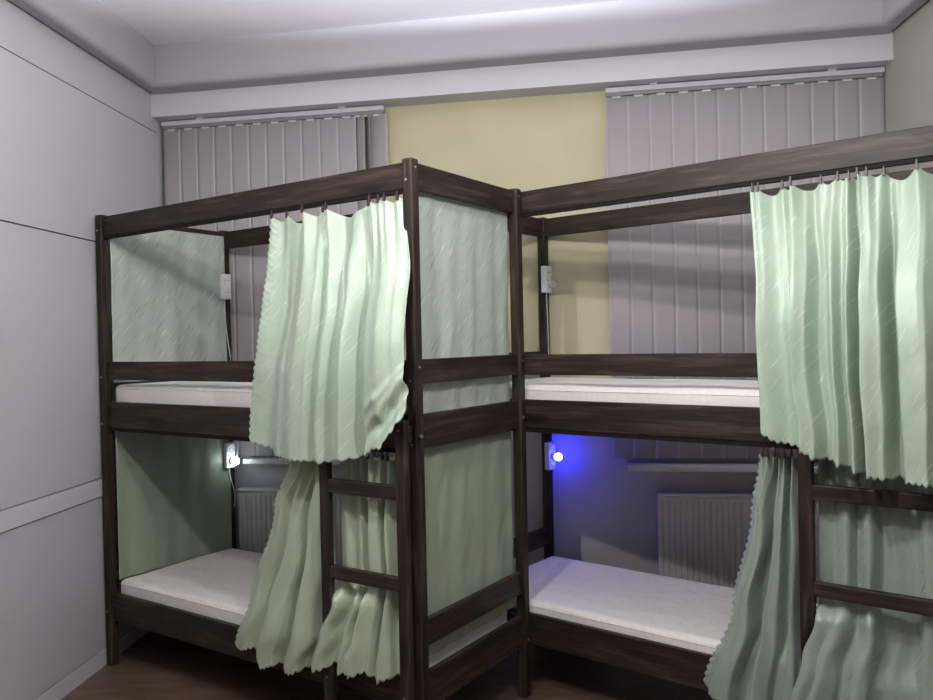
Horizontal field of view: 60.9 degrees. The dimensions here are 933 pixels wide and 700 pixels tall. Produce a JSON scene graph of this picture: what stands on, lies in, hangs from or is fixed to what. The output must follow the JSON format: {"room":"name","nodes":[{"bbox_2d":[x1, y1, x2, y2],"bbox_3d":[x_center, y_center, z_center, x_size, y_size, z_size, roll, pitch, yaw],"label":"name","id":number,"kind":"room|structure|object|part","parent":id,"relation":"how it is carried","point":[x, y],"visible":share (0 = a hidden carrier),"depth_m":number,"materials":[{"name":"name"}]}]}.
{"room":"dormitory","nodes":[
{"label":"dormitory","id":0,"kind":"room"},
{"bbox_2d":[0,0,173,564],"bbox_3d":[-2.098,-0.084,1.640,0.129,3.370,6.512,-1,1,4],"label":"wall","id":1,"kind":"structure","parent":0,"point":[22,34],"depth_m":3.83,"materials":[{"name":"white paint"}]},
{"bbox_2d":[0,199,109,244],"bbox_3d":[-2.045,-0.552,1.521,0.017,0.083,6.276,-1,1,5],"label":"trim","id":2,"kind":"structure","parent":1,"relation":"attached to","point":[11,212],"depth_m":3.54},
{"bbox_2d":[0,473,116,532],"bbox_3d":[-2.015,0.715,1.535,0.023,0.084,6.276,-1,1,5],"label":"trim","id":3,"kind":"structure","parent":1,"relation":"attached to","point":[12,517],"depth_m":3.52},
{"bbox_2d":[0,46,155,509],"bbox_3d":[-2.039,0.172,1.537,0.003,2.818,6.291,-1,1,5],"label":"trim","id":4,"kind":"structure","parent":1,"relation":"attached to","point":[0,46],"depth_m":3.70,"materials":[{"name":"grey"}]},
{"bbox_2d":[0,47,158,223],"bbox_3d":[-2.054,-0.908,1.517,0.015,0.629,6.276,-1,1,5],"label":"wall panel","id":5,"kind":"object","parent":1,"relation":"attached to","point":[64,151],"depth_m":3.72,"materials":[{"name":"white paint"}]},
{"bbox_2d":[0,491,160,699],"bbox_3d":[-2.010,1.139,1.540,0.015,0.752,6.276,-1,1,5],"label":"wall panel","id":6,"kind":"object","parent":1,"relation":"attached to","point":[53,610],"depth_m":3.53,"materials":[{"name":"white paint"}]},
{"bbox_2d":[9,0,154,86],"bbox_3d":[-2.035,-1.553,1.435,0.100,0.230,6.133,-1,1,5],"label":"trim","id":7,"kind":"structure","parent":1,"relation":"attached to","point":[88,24],"depth_m":3.90,"materials":[{"name":"grey paint"}]},
{"bbox_2d":[0,221,163,509],"bbox_3d":[-2.033,0.081,1.528,0.015,1.172,6.276,-1,1,5],"label":"wall panel","id":8,"kind":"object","parent":1,"relation":"attached to","point":[50,422],"depth_m":3.53,"materials":[{"name":"white paint"}]},
{"bbox_2d":[33,626,148,699],"bbox_3d":[-1.997,1.561,1.587,0.022,0.078,6.362,-1,1,5],"label":"baseboard","id":9,"kind":"structure","parent":1,"relation":"attached to","point":[67,684],"depth_m":3.79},
{"bbox_2d":[97,0,624,44],"bbox_3d":[-0.099,-1.784,1.405,4.210,0.150,6.631,-1,1,4],"label":"ceiling","id":10,"kind":"structure","parent":0,"point":[160,22],"depth_m":4.06,"materials":[{"name":"paint"}]},
{"bbox_2d":[61,631,714,699],"bbox_3d":[-0.027,1.610,1.443,4.210,0.100,6.631,-1,1,4],"label":"floor","id":11,"kind":"structure","parent":0,"point":[156,666],"depth_m":3.71,"materials":[{"name":"laminate"}]},
{"bbox_2d":[95,157,530,699],"bbox_3d":[-0.791,0.432,3.704,1.985,2.238,0.851,-1,1,34],"label":"bunk bed","id":12,"kind":"object","parent":11,"relation":"on","point":[416,431],"visible":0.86,"depth_m":3.29,"materials":[{"name":"brown wood"}]},
{"bbox_3d":[-1.787,0.450,3.951,0.045,2.238,0.045,-1,1,34],"label":"post","id":13,"kind":"part","parent":12,"relation":"part of","materials":[{"name":"brown wood"}]},
{"bbox_3d":[-1.562,1.053,4.266,0.024,0.097,0.711,-1,1,34],"label":"rail","id":14,"kind":"part","parent":12,"relation":"part of","materials":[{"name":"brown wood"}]},
{"bbox_2d":[110,230,226,382],"bbox_3d":[-1.569,-0.241,4.240,0.017,0.795,0.702,-1,1,34],"label":"cloth","id":15,"kind":"object","parent":12,"relation":"attached to","point":[167,305],"visible":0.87,"depth_m":4.21,"materials":[{"name":"green fabric"}]},
{"bbox_2d":[115,431,231,579],"bbox_3d":[-1.547,0.751,4.251,0.015,0.780,0.702,-1,1,34],"label":"cloth","id":16,"kind":"object","parent":12,"relation":"attached to","point":[174,492],"visible":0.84,"depth_m":4.20,"materials":[{"name":"green fabric"}]},
{"bbox_3d":[-1.598,-0.618,4.247,0.024,0.097,0.711,-1,1,34],"label":"rail","id":17,"kind":"part","parent":12,"relation":"part of","materials":[{"name":"brown wood"}]},
{"bbox_2d":[219,274,230,299],"bbox_3d":[-1.373,-0.360,4.516,0.035,0.143,0.064,-1,1,34],"label":"power socket","id":18,"kind":"object","parent":12,"relation":"attached to","point":[225,279],"visible":1,"depth_m":4.50,"materials":[{"name":"white plastic"}]},
{"bbox_2d":[224,299,230,360],"bbox_3d":[-1.357,-0.078,4.514,0.036,0.424,0.009,-1,1,21],"label":"cable","id":19,"kind":"object","parent":18,"relation":"hanging from","point":[224,299],"visible":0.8,"depth_m":4.51,"materials":[{"name":"white plastic"}]},
{"bbox_3d":[-1.372,0.434,4.573,0.045,2.238,0.045,-1,1,34],"label":"post","id":20,"kind":"part","parent":12,"relation":"part of","materials":[{"name":"brown wood"}]},
{"bbox_2d":[223,442,234,468],"bbox_3d":[-1.352,0.600,4.527,0.035,0.148,0.064,-1,1,34],"label":"power socket","id":21,"kind":"object","parent":12,"relation":"attached to","point":[229,447],"visible":0.94,"depth_m":4.51,"materials":[{"name":"white plastic"}]},
{"bbox_2d":[229,469,234,505],"bbox_3d":[-1.333,0.783,4.518,0.043,0.222,0.008,-1,1,27],"label":"cable","id":22,"kind":"object","parent":21,"relation":"hanging from","point":[229,469],"visible":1,"depth_m":4.51,"materials":[{"name":"white plastic"}]},
{"bbox_2d":[229,457,238,464],"bbox_3d":[-1.315,0.629,4.503,0.058,0.044,0.042,-1,1,34],"label":"night light","id":23,"kind":"object","parent":21,"relation":"attached to","point":[235,460],"visible":1,"depth_m":4.49,"materials":[{"name":"white plastic"}]},
{"bbox_3d":[-0.983,0.381,3.418,1.887,0.019,0.014,-1,1,34],"label":"curtain rail","id":24,"kind":"part","parent":12,"relation":"part of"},
{"bbox_3d":[-1.004,-0.621,3.407,1.895,0.097,0.024,-1,1,34],"label":"rail","id":25,"kind":"part","parent":12,"relation":"part of","materials":[{"name":"brown wood"}]},
{"bbox_3d":[-1.004,-0.565,3.406,1.887,0.015,0.017,-1,1,34],"label":"curtain rail","id":26,"kind":"part","parent":12,"relation":"part of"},
{"bbox_3d":[-0.988,0.092,3.415,1.895,0.090,0.024,-1,1,34],"label":"guard rail","id":27,"kind":"part","parent":12,"relation":"part of","materials":[{"name":"brown wood"}]},
{"bbox_3d":[-0.963,1.263,3.428,1.895,0.135,0.024,-1,1,34],"label":"bed rail","id":28,"kind":"part","parent":12,"relation":"part of","materials":[{"name":"brown wood"}]},
{"bbox_3d":[-0.984,0.308,3.418,1.895,0.125,0.024,-1,1,34],"label":"bed rail","id":29,"kind":"part","parent":12,"relation":"part of","materials":[{"name":"brown wood"}]},
{"bbox_2d":[116,381,407,413],"bbox_3d":[-0.792,0.223,3.729,1.845,0.149,0.709,-1,1,34],"label":"mattress","id":30,"kind":"object","parent":12,"relation":"on","point":[229,394],"visible":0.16,"depth_m":3.65,"materials":[{"name":"white fabric"}]},
{"bbox_2d":[235,460,334,675],"bbox_3d":[-0.767,0.845,3.245,0.534,0.923,0.113,-1,1,34],"label":"curtain","id":31,"kind":"object","parent":12,"relation":"hanging from","point":[283,621],"visible":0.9,"depth_m":3.20,"materials":[{"name":"green fabric"}]},
{"bbox_2d":[121,548,506,667],"bbox_3d":[-0.772,1.188,3.740,1.845,0.139,0.709,-1,1,34],"label":"mattress","id":32,"kind":"object","parent":12,"relation":"on","point":[218,585],"visible":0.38,"depth_m":3.81,"materials":[{"name":"white fabric"}]},
{"bbox_2d":[249,191,409,464],"bbox_3d":[-0.526,-0.071,3.005,0.796,0.996,0.180,-1,1,34],"label":"curtain","id":33,"kind":"object","parent":12,"relation":"hanging from","point":[328,383],"visible":1,"depth_m":2.97,"materials":[{"name":"green fabric"}]},
{"bbox_2d":[311,451,399,684],"bbox_3d":[-0.406,0.811,2.989,0.411,0.865,0.137,-1,1,29],"label":"curtain","id":34,"kind":"object","parent":12,"relation":"hanging from","point":[359,632],"visible":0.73,"depth_m":2.96,"materials":[{"name":"green fabric"}]},
{"bbox_3d":[-0.594,-0.637,4.021,1.895,0.097,0.024,-1,1,34],"label":"rail","id":35,"kind":"part","parent":12,"relation":"part of","materials":[{"name":"brown wood"}]},
{"bbox_3d":[-0.180,0.428,2.878,0.045,2.238,0.045,-1,1,34],"label":"post","id":36,"kind":"part","parent":12,"relation":"part of","materials":[{"name":"brown wood"}]},
{"bbox_2d":[419,192,509,413],"bbox_3d":[-0.010,-0.155,3.200,0.017,0.990,0.702,-1,1,34],"label":"cloth","id":37,"kind":"object","parent":12,"relation":"attached to","point":[464,246],"visible":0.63,"depth_m":3.19,"materials":[{"name":"green fabric"}]},
{"bbox_3d":[0.000,-0.640,3.180,0.024,0.097,0.711,-1,1,34],"label":"rail","id":38,"kind":"part","parent":12,"relation":"part of","materials":[{"name":"brown wood"}]},
{"bbox_2d":[424,430,514,654],"bbox_3d":[0.009,0.751,3.210,0.016,0.784,0.702,-1,1,34],"label":"cloth","id":39,"kind":"object","parent":12,"relation":"attached to","point":[468,482],"visible":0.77,"depth_m":3.21,"materials":[{"name":"green fabric"}]},
{"bbox_3d":[0.015,0.072,3.188,0.024,0.089,0.711,-1,1,34],"label":"rail","id":40,"kind":"part","parent":12,"relation":"part of","materials":[{"name":"brown wood"}]},
{"bbox_3d":[0.020,0.290,3.191,0.024,0.124,0.711,-1,1,34],"label":"rail","id":41,"kind":"part","parent":12,"relation":"part of","materials":[{"name":"brown wood"}]},
{"bbox_3d":[0.036,1.030,3.199,0.024,0.097,0.711,-1,1,34],"label":"rail","id":42,"kind":"part","parent":12,"relation":"part of","materials":[{"name":"brown wood"}]},
{"bbox_3d":[0.040,1.245,3.202,0.024,0.138,0.711,-1,1,34],"label":"rail","id":43,"kind":"part","parent":12,"relation":"part of","materials":[{"name":"brown wood"}]},
{"bbox_3d":[-0.554,1.248,4.042,1.895,0.135,0.024,-1,1,34],"label":"bed rail","id":44,"kind":"part","parent":12,"relation":"part of","materials":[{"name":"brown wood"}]},
{"bbox_3d":[0.235,0.412,3.501,0.045,2.238,0.045,-1,1,34],"label":"post","id":45,"kind":"part","parent":12,"relation":"part of","materials":[{"name":"brown wood"}]},
{"bbox_2d":[507,125,932,690],"bbox_3d":[0.992,0.397,3.382,2.113,2.238,0.851,-1,1,39],"label":"bunk bed","id":46,"kind":"object","parent":11,"relation":"on","point":[706,424],"visible":0.35,"depth_m":3.11,"materials":[{"name":"brown wood"}]},
{"bbox_3d":[0.185,-0.654,4.030,0.024,0.097,0.711,-1,1,39],"label":"rail","id":47,"kind":"part","parent":46,"relation":"part of","materials":[{"name":"brown wood"}]},
{"bbox_3d":[0.200,0.058,4.037,0.024,0.089,0.711,-1,1,39],"label":"rail","id":48,"kind":"part","parent":46,"relation":"part of","materials":[{"name":"brown wood"}]},
{"bbox_3d":[0.221,1.017,4.048,0.024,0.097,0.711,-1,1,39],"label":"rail","id":49,"kind":"part","parent":46,"relation":"part of","materials":[{"name":"brown wood"}]},
{"bbox_3d":[0.436,0.398,4.337,0.045,2.238,0.045,-1,1,39],"label":"post","id":50,"kind":"part","parent":46,"relation":"part of","materials":[{"name":"brown wood"}]},
{"bbox_2d":[541,266,551,292],"bbox_3d":[0.432,-0.380,4.279,0.035,0.144,0.064,-1,1,39],"label":"power socket","id":51,"kind":"object","parent":46,"relation":"attached to","point":[546,271],"visible":0.98,"depth_m":4.26,"materials":[{"name":"white plastic"}]},
{"bbox_2d":[546,293,548,353],"bbox_3d":[0.438,-0.106,4.281,0.011,0.407,0.007,-1,1,-11],"label":"cable","id":52,"kind":"object","parent":51,"relation":"hanging from","point":[546,293],"visible":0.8,"depth_m":4.28,"materials":[{"name":"white plastic"}]},
{"bbox_2d":[547,280,558,287],"bbox_3d":[0.467,-0.352,4.252,0.058,0.044,0.042,-1,1,38],"label":"night light","id":53,"kind":"object","parent":51,"relation":"attached to","point":[554,283],"visible":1,"depth_m":4.24,"materials":[{"name":"white plastic"}]},
{"bbox_3d":[0.474,-0.353,4.247,0.042,0.044,0.042,-1,1,39],"label":"lamp globe","id":54,"kind":"part","parent":53,"relation":"part of"},
{"bbox_2d":[545,442,554,469],"bbox_3d":[0.453,0.572,4.290,0.035,0.148,0.064,-1,1,39],"label":"power socket","id":55,"kind":"object","parent":46,"relation":"attached to","point":[549,446],"visible":0.99,"depth_m":4.27,"materials":[{"name":"white plastic"}]},
{"bbox_2d":[551,453,561,460],"bbox_3d":[0.487,0.573,4.263,0.058,0.044,0.042,-1,1,38],"label":"night light","id":56,"kind":"object","parent":55,"relation":"attached to","point":[555,456],"visible":1,"depth_m":4.25,"materials":[{"name":"white plastic"}]},
{"bbox_3d":[0.493,0.573,4.258,0.042,0.044,0.042,-1,1,39],"label":"lamp globe","id":57,"kind":"part","parent":56,"relation":"part of","materials":[{"name":"white"}]},
{"bbox_3d":[0.797,1.229,3.123,2.023,0.135,0.024,-1,1,39],"label":"bed rail","id":58,"kind":"part","parent":46,"relation":"part of","materials":[{"name":"brown wood"}]},
{"bbox_2d":[509,377,759,406],"bbox_3d":[0.994,0.201,3.407,1.973,0.123,0.709,-1,1,39],"label":"mattress","id":59,"kind":"object","parent":46,"relation":"on","point":[714,392],"visible":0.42,"depth_m":3.28,"materials":[{"name":"white fabric"}]},
{"bbox_3d":[0.772,0.058,3.111,2.023,0.090,0.024,-1,1,39],"label":"guard rail","id":60,"kind":"part","parent":46,"relation":"part of","materials":[{"name":"brown wood"}]},
{"bbox_3d":[0.777,0.346,3.113,2.015,0.019,0.014,-1,1,39],"label":"curtain rail","id":61,"kind":"part","parent":46,"relation":"part of","materials":[{"name":"brown wood"}]},
{"bbox_3d":[0.776,0.274,3.113,2.023,0.125,0.024,-1,1,39],"label":"bed rail","id":62,"kind":"part","parent":46,"relation":"part of","materials":[{"name":"brown wood"}]},
{"bbox_2d":[514,556,818,654],"bbox_3d":[1.014,1.163,3.417,1.973,0.119,0.709,-1,1,39],"label":"mattress","id":63,"kind":"object","parent":46,"relation":"on","point":[692,615],"visible":0.44,"depth_m":3.51,"materials":[{"name":"white fabric"}]},
{"bbox_3d":[0.756,-0.655,3.103,2.023,0.097,0.024,-1,1,39],"label":"rail","id":64,"kind":"part","parent":46,"relation":"part of","materials":[{"name":"brown wood"}]},
{"bbox_3d":[0.756,-0.599,3.101,2.015,0.015,0.017,-1,1,39],"label":"curtain rail","id":65,"kind":"part","parent":46,"relation":"part of","materials":[{"name":"brown wood"}]},
{"bbox_3d":[1.216,-0.672,3.679,2.023,0.097,0.024,-1,1,39],"label":"rail","id":66,"kind":"part","parent":46,"relation":"part of","materials":[{"name":"brown wood"}]},
{"bbox_2d":[703,447,800,699],"bbox_3d":[1.030,0.839,2.884,0.361,0.978,0.100,-1,1,27],"label":"curtain","id":67,"kind":"object","parent":46,"relation":"hanging from","point":[758,656],"visible":0.94,"depth_m":2.84,"materials":[{"name":"green fabric"}]},
{"bbox_2d":[750,159,932,487],"bbox_3d":[1.239,-0.090,2.611,0.643,1.021,0.215,-1,1,39],"label":"curtain","id":68,"kind":"object","parent":46,"relation":"hanging from","point":[844,269],"visible":1,"depth_m":2.58,"materials":[{"name":"green fabric"}]},
{"bbox_2d":[791,460,932,699],"bbox_3d":[1.330,0.818,2.639,0.473,0.945,0.126,-1,1,32],"label":"curtain","id":69,"kind":"object","parent":46,"relation":"hanging from","point":[852,651],"visible":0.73,"depth_m":2.64,"materials":[{"name":"green fabric"}]},
{"bbox_2d":[176,91,828,574],"bbox_3d":[0.163,-0.163,4.477,4.030,3.370,0.122,-1,1,10],"label":"wall","id":70,"kind":"structure","parent":0,"point":[605,513],"depth_m":4.35,"materials":[{"name":"paint"}]},
{"bbox_2d":[161,105,393,457],"bbox_3d":[-1.100,-0.376,4.587,1.374,1.983,0.096,-1,1,10],"label":"vertical blind","id":71,"kind":"object","parent":70,"relation":"attached to","point":[209,157],"visible":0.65,"depth_m":4.61,"materials":[{"name":"white fabric"}]},
{"bbox_3d":[-1.129,-1.344,4.577,1.358,0.026,0.040,-1,1,10],"label":"head rail","id":72,"kind":"part","parent":71,"relation":"part of","materials":[{"name":"white metal"}]},
{"bbox_2d":[387,123,389,201],"bbox_3d":[-0.426,-0.545,4.468,0.024,1.562,0.004,-1,1,10],"label":"pull cord","id":73,"kind":"object","parent":71,"relation":"hanging from","point":[387,123],"visible":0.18,"depth_m":4.46,"materials":[{"name":"white plastic"}]},
{"bbox_2d":[237,487,342,565],"bbox_3d":[-0.877,1.091,4.579,0.904,0.585,0.090,-1,1,10],"label":"radiator","id":74,"kind":"object","parent":70,"relation":"attached to","point":[256,507],"visible":0.25,"depth_m":4.60,"materials":[{"name":"metal"}]},
{"bbox_2d":[237,487,279,491],"bbox_3d":[-0.885,0.805,4.564,0.904,0.014,0.066,-1,1,10],"label":"grille","id":75,"kind":"object","parent":74,"relation":"attached to","point":[243,489],"depth_m":4.60,"materials":[{"name":"metal"}]},
{"bbox_2d":[243,456,394,464],"bbox_3d":[-0.743,0.630,4.527,1.080,0.028,0.130,-1,1,10],"label":"window sill","id":76,"kind":"structure","parent":70,"relation":"attached to","point":[253,459],"depth_m":4.54,"materials":[{"name":"white plastic"}]},
{"bbox_2d":[151,32,892,122],"bbox_3d":[0.139,-1.458,4.328,4.004,0.138,0.150,-1,1,10],"label":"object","id":77,"kind":"structure","parent":70,"relation":"attached to","point":[872,51],"depth_m":4.23,"materials":[{"name":"paint"}]},
{"bbox_2d":[143,0,901,94],"bbox_3d":[0.130,-1.631,4.258,4.017,0.230,0.285,-1,1,10],"label":"ceiling beam","id":78,"kind":"structure","parent":70,"relation":"attached to","point":[627,27],"depth_m":4.11,"materials":[{"name":"grey paint"}]},
{"bbox_2d":[628,462,817,472],"bbox_3d":[1.467,0.612,4.130,1.230,0.028,0.130,-1,1,10],"label":"window sill","id":79,"kind":"structure","parent":70,"relation":"attached to","point":[632,466],"depth_m":4.14,"materials":[{"name":"white plastic"}]},
{"bbox_2d":[656,492,819,602],"bbox_3d":[1.529,1.044,4.146,1.034,0.585,0.090,-1,1,10],"label":"radiator","id":80,"kind":"object","parent":70,"relation":"attached to","point":[702,537],"visible":0.28,"depth_m":4.16,"materials":[{"name":"metal"}]},
{"bbox_2d":[656,492,753,497],"bbox_3d":[1.520,0.759,4.131,1.034,0.014,0.066,-1,1,10],"label":"grille","id":81,"kind":"object","parent":80,"relation":"attached to","point":[659,494],"depth_m":4.16,"materials":[{"name":"metal"}]},
{"bbox_2d":[605,67,884,458],"bbox_3d":[1.441,-0.425,4.128,1.380,1.983,0.043,-1,1,10],"label":"vertical blind","id":82,"kind":"object","parent":70,"relation":"attached to","point":[689,286],"visible":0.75,"depth_m":4.16,"materials":[{"name":"white fabric"}]},
{"bbox_3d":[1.421,-1.394,4.119,1.380,0.026,0.040,-1,1,10],"label":"head rail","id":83,"kind":"part","parent":82,"relation":"part of","materials":[{"name":"white metal"}]},
{"bbox_2d":[883,0,932,172],"bbox_3d":[1.975,-0.167,1.281,0.120,3.370,5.792,-1,1,5],"label":"wall","id":84,"kind":"structure","parent":0,"point":[908,78],"depth_m":3.73,"materials":[{"name":"paint"}]},
{"bbox_2d":[883,0,927,22],"bbox_3d":[1.818,-1.631,1.082,0.100,0.230,5.425,-1,1,5],"label":"trim","id":85,"kind":"structure","parent":84,"relation":"attached to","point":[893,10],"depth_m":3.66,"materials":[{"name":"grey paint"}]}
]}

